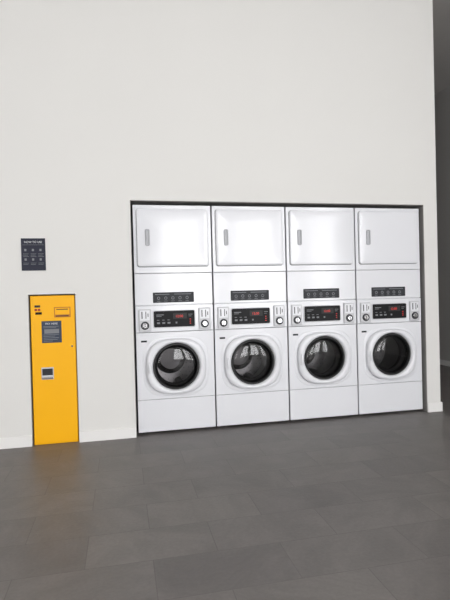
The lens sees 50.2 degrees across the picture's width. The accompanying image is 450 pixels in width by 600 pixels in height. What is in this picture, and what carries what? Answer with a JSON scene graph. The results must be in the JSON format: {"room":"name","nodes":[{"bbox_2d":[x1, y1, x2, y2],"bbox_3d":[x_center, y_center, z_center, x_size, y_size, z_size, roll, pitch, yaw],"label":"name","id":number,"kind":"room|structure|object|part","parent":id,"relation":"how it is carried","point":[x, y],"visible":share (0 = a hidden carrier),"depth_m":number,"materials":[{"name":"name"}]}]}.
{"room":"laundry","nodes":[
{"label":"laundry","id":0,"kind":"room"},
{"bbox_2d":[0,0,440,437],"bbox_3d":[-2.389,-0.916,4.175,8.920,4.250,0.880,-2,1,-12],"label":"wall","id":1,"kind":"structure","parent":0,"point":[105,105],"depth_m":4.12,"materials":[{"name":"paint"}]},
{"bbox_2d":[21,238,45,270],"bbox_3d":[-1.557,-0.370,3.903,0.186,0.262,0.006,-2,1,-12],"label":"sign","id":2,"kind":"object","parent":1,"relation":"attached to","point":[33,253],"visible":1,"depth_m":3.90,"materials":[{"name":"black plastic"}]},
{"bbox_2d":[28,293,79,445],"bbox_3d":[-1.453,0.567,4.166,0.370,1.236,0.449,-2,1,-12],"label":"trim","id":3,"kind":"structure","parent":1,"relation":"attached to","point":[74,293],"depth_m":3.94,"materials":[{"name":"metal"}]},
{"bbox_2d":[0,402,442,448],"bbox_3d":[-2.329,1.163,4.195,8.932,0.088,0.892,-2,1,-12],"label":"baseboard","id":4,"kind":"structure","parent":1,"relation":"attached to","point":[130,432],"depth_m":4.01,"materials":[{"name":"paint"}]},
{"bbox_2d":[130,200,427,436],"bbox_3d":[0.497,0.120,4.773,2.793,2.016,0.819,-2,1,-12],"label":"trim","id":5,"kind":"structure","parent":1,"relation":"attached to","point":[132,202],"depth_m":4.62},
{"bbox_2d":[0,365,449,599],"bbox_3d":[-0.902,1.247,2.013,11.200,0.100,14.400,-2,1,-12],"label":"floor","id":6,"kind":"structure","parent":0,"point":[354,507],"depth_m":2.64,"materials":[{"name":"tile"}]},
{"bbox_2d":[30,295,78,444],"bbox_3d":[-1.445,0.573,4.143,0.350,1.224,0.422,-2,1,-12],"label":"payment terminal","id":7,"kind":"object","parent":6,"relation":"on","point":[53,318],"visible":0.99,"depth_m":3.95,"materials":[{"name":"yellow metal"}]},
{"bbox_2d":[41,367,53,379],"bbox_3d":[-1.455,0.603,3.939,0.096,0.101,0.008,-2,1,-12],"label":"tray","id":8,"kind":"object","parent":7,"relation":"on","point":[47,373],"depth_m":3.93,"materials":[{"name":"silver metal"}]},
{"bbox_2d":[44,329,58,333],"bbox_3d":[-1.425,0.257,3.946,0.115,0.036,0.001,-2,1,-12],"label":"sign","id":9,"kind":"object","parent":7,"relation":"attached to","point":[46,331],"depth_m":3.95,"materials":[{"name":"grey"}]},
{"bbox_2d":[131,205,215,432],"bbox_3d":[-0.504,0.165,4.505,0.678,1.985,0.762,-2,1,-12],"label":"washer","id":10,"kind":"object","parent":6,"relation":"on","point":[172,261],"visible":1,"depth_m":4.18,"materials":[{"name":"white metal"}]},
{"bbox_3d":[-0.689,0.175,4.127,0.104,0.190,0.018,-2,1,-12],"label":"coin plate","id":11,"kind":"part","parent":10,"relation":"part of","materials":[{"name":"grey plastic"}]},
{"bbox_3d":[-0.664,-0.537,4.110,0.040,0.144,0.013,-2,1,-12],"label":"dryer door pull","id":12,"kind":"part","parent":10,"relation":"part of","materials":[{"name":"grey plastic"}]},
{"bbox_3d":[-0.642,0.583,4.097,0.024,0.100,0.018,-2,1,-12],"label":"door handle","id":13,"kind":"part","parent":10,"relation":"part of","materials":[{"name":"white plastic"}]},
{"bbox_3d":[-0.452,-0.542,4.169,0.620,0.498,0.023,-2,1,-12],"label":"dryer door","id":14,"kind":"part","parent":10,"relation":"part of","materials":[{"name":"white metal"}]},
{"bbox_3d":[-0.447,-0.097,4.204,0.678,0.274,0.030,-2,1,-12],"label":"dryer panel","id":15,"kind":"part","parent":10,"relation":"part of","materials":[{"name":"white metal"}]},
{"bbox_3d":[-0.422,0.576,4.175,0.356,0.356,0.022,-2,1,-12],"label":"door glass","id":16,"kind":"part","parent":10,"relation":"part of","materials":[{"name":"black glass"}]},
{"bbox_3d":[-0.419,0.998,4.217,0.678,0.276,0.030,-2,1,-12],"label":"kick panel","id":17,"kind":"part","parent":10,"relation":"part of","materials":[{"name":"white metal"}]},
{"bbox_3d":[-0.181,0.161,4.237,0.104,0.190,0.018,-2,1,-12],"label":"coin plate","id":18,"kind":"part","parent":10,"relation":"part of","materials":[{"name":"grey plastic"}]},
{"bbox_2d":[210,206,288,426],"bbox_3d":[0.170,0.146,4.650,0.678,1.985,0.762,-2,1,-12],"label":"washer","id":19,"kind":"object","parent":6,"relation":"on","point":[249,303],"visible":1,"depth_m":4.32,"materials":[{"name":"white metal"}]},
{"bbox_3d":[-0.015,0.156,4.272,0.104,0.190,0.018,-2,1,-12],"label":"coin plate","id":20,"kind":"part","parent":19,"relation":"part of","materials":[{"name":"grey plastic"}]},
{"bbox_3d":[0.010,-0.555,4.255,0.040,0.144,0.013,-2,1,-12],"label":"dryer door pull","id":21,"kind":"part","parent":19,"relation":"part of","materials":[{"name":"grey plastic"}]},
{"bbox_3d":[0.032,0.564,4.242,0.024,0.100,0.018,-2,1,-12],"label":"door handle","id":22,"kind":"part","parent":19,"relation":"part of","materials":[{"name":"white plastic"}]},
{"bbox_3d":[0.222,-0.561,4.314,0.620,0.498,0.023,-2,1,-12],"label":"dryer door","id":23,"kind":"part","parent":19,"relation":"part of","materials":[{"name":"white metal"}]},
{"bbox_3d":[0.227,-0.116,4.349,0.678,0.274,0.030,-2,1,-12],"label":"dryer panel","id":24,"kind":"part","parent":19,"relation":"part of","materials":[{"name":"white metal"}]},
{"bbox_3d":[0.255,0.979,4.362,0.678,0.276,0.030,-2,1,-12],"label":"kick panel","id":25,"kind":"part","parent":19,"relation":"part of","materials":[{"name":"white metal"}]},
{"bbox_3d":[0.253,0.557,4.320,0.356,0.356,0.022,-2,1,-12],"label":"door glass","id":26,"kind":"part","parent":19,"relation":"part of","materials":[{"name":"black glass"}]},
{"bbox_3d":[0.494,0.142,4.382,0.104,0.190,0.018,-2,1,-12],"label":"coin plate","id":27,"kind":"part","parent":19,"relation":"part of","materials":[{"name":"grey plastic"}]},
{"bbox_2d":[284,207,357,420],"bbox_3d":[0.844,0.127,4.795,0.678,1.985,0.762,-2,1,-12],"label":"washer","id":28,"kind":"object","parent":6,"relation":"on","point":[319,241],"visible":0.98,"depth_m":4.46,"materials":[{"name":"white metal"}]},
{"bbox_3d":[0.660,0.137,4.417,0.104,0.190,0.018,-2,1,-12],"label":"coin plate","id":29,"kind":"part","parent":28,"relation":"part of","materials":[{"name":"grey plastic"}]},
{"bbox_3d":[0.684,-0.574,4.400,0.040,0.144,0.013,-2,1,-12],"label":"dryer door pull","id":30,"kind":"part","parent":28,"relation":"part of","materials":[{"name":"grey plastic"}]},
{"bbox_3d":[0.902,-0.135,4.494,0.678,0.274,0.030,-2,1,-12],"label":"dryer panel","id":31,"kind":"part","parent":28,"relation":"part of","materials":[{"name":"white metal"}]},
{"bbox_3d":[0.897,-0.580,4.460,0.620,0.498,0.023,-2,1,-12],"label":"dryer door","id":32,"kind":"part","parent":28,"relation":"part of","materials":[{"name":"white metal"}]},
{"bbox_3d":[0.930,0.960,4.507,0.678,0.276,0.030,-2,1,-12],"label":"kick panel","id":33,"kind":"part","parent":28,"relation":"part of","materials":[{"name":"white metal"}]},
{"bbox_3d":[0.927,0.538,4.465,0.356,0.356,0.022,-2,1,-12],"label":"door glass","id":34,"kind":"part","parent":28,"relation":"part of","materials":[{"name":"black glass"}]},
{"bbox_3d":[1.168,0.123,4.527,0.104,0.190,0.018,-2,1,-12],"label":"coin plate","id":35,"kind":"part","parent":28,"relation":"part of","materials":[{"name":"grey plastic"}]},
{"bbox_2d":[354,208,422,414],"bbox_3d":[1.519,0.108,4.940,0.678,1.985,0.762,-2,1,-12],"label":"washer","id":36,"kind":"object","parent":6,"relation":"on","point":[386,240],"visible":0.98,"depth_m":4.61,"materials":[{"name":"white metal"}]},
{"bbox_3d":[1.334,0.118,4.562,0.104,0.190,0.018,-2,1,-12],"label":"coin plate","id":37,"kind":"part","parent":36,"relation":"part of","materials":[{"name":"grey plastic"}]},
{"bbox_3d":[1.359,-0.593,4.545,0.040,0.144,0.013,-2,1,-12],"label":"dryer door pull","id":38,"kind":"part","parent":36,"relation":"part of","materials":[{"name":"grey plastic"}]},
{"bbox_3d":[1.576,-0.153,4.639,0.678,0.274,0.030,-2,1,-12],"label":"dryer panel","id":39,"kind":"part","parent":36,"relation":"part of","materials":[{"name":"white metal"}]},
{"bbox_3d":[1.571,-0.598,4.604,0.620,0.498,0.023,-2,1,-12],"label":"dryer door","id":40,"kind":"part","parent":36,"relation":"part of","materials":[{"name":"white metal"}]},
{"bbox_3d":[1.604,0.942,4.652,0.678,0.276,0.030,-2,1,-12],"label":"kick panel","id":41,"kind":"part","parent":36,"relation":"part of","materials":[{"name":"white metal"}]},
{"bbox_3d":[1.601,0.519,4.610,0.356,0.356,0.022,-2,1,-12],"label":"door glass","id":42,"kind":"part","parent":36,"relation":"part of","materials":[{"name":"black glass"}]},
{"bbox_3d":[1.842,0.104,4.672,0.104,0.190,0.018,-2,1,-12],"label":"coin plate","id":43,"kind":"part","parent":36,"relation":"part of","materials":[{"name":"grey plastic"}]},
{"bbox_2d":[432,0,449,94],"bbox_3d":[-1.918,-3.153,6.165,11.200,0.150,5.800,-2,1,-12],"label":"ceiling","id":44,"kind":"structure","parent":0,"point":[441,8],"depth_m":5.99,"materials":[{"name":"grey paint"}]},
{"bbox_2d":[434,86,449,360],"bbox_3d":[3.808,-1.096,5.978,0.200,4.250,8.200,-2,1,-12],"label":"wall","id":45,"kind":"structure","parent":0,"point":[442,99],"depth_m":7.44,"materials":[{"name":"paint"}]},
{"bbox_2d":[440,359,449,366],"bbox_3d":[3.757,0.991,5.981,0.012,0.080,8.200,-2,1,-12],"label":"baseboard","id":46,"kind":"structure","parent":45,"relation":"attached to","point":[442,362],"depth_m":7.47,"materials":[{"name":"paint"}]}
]}

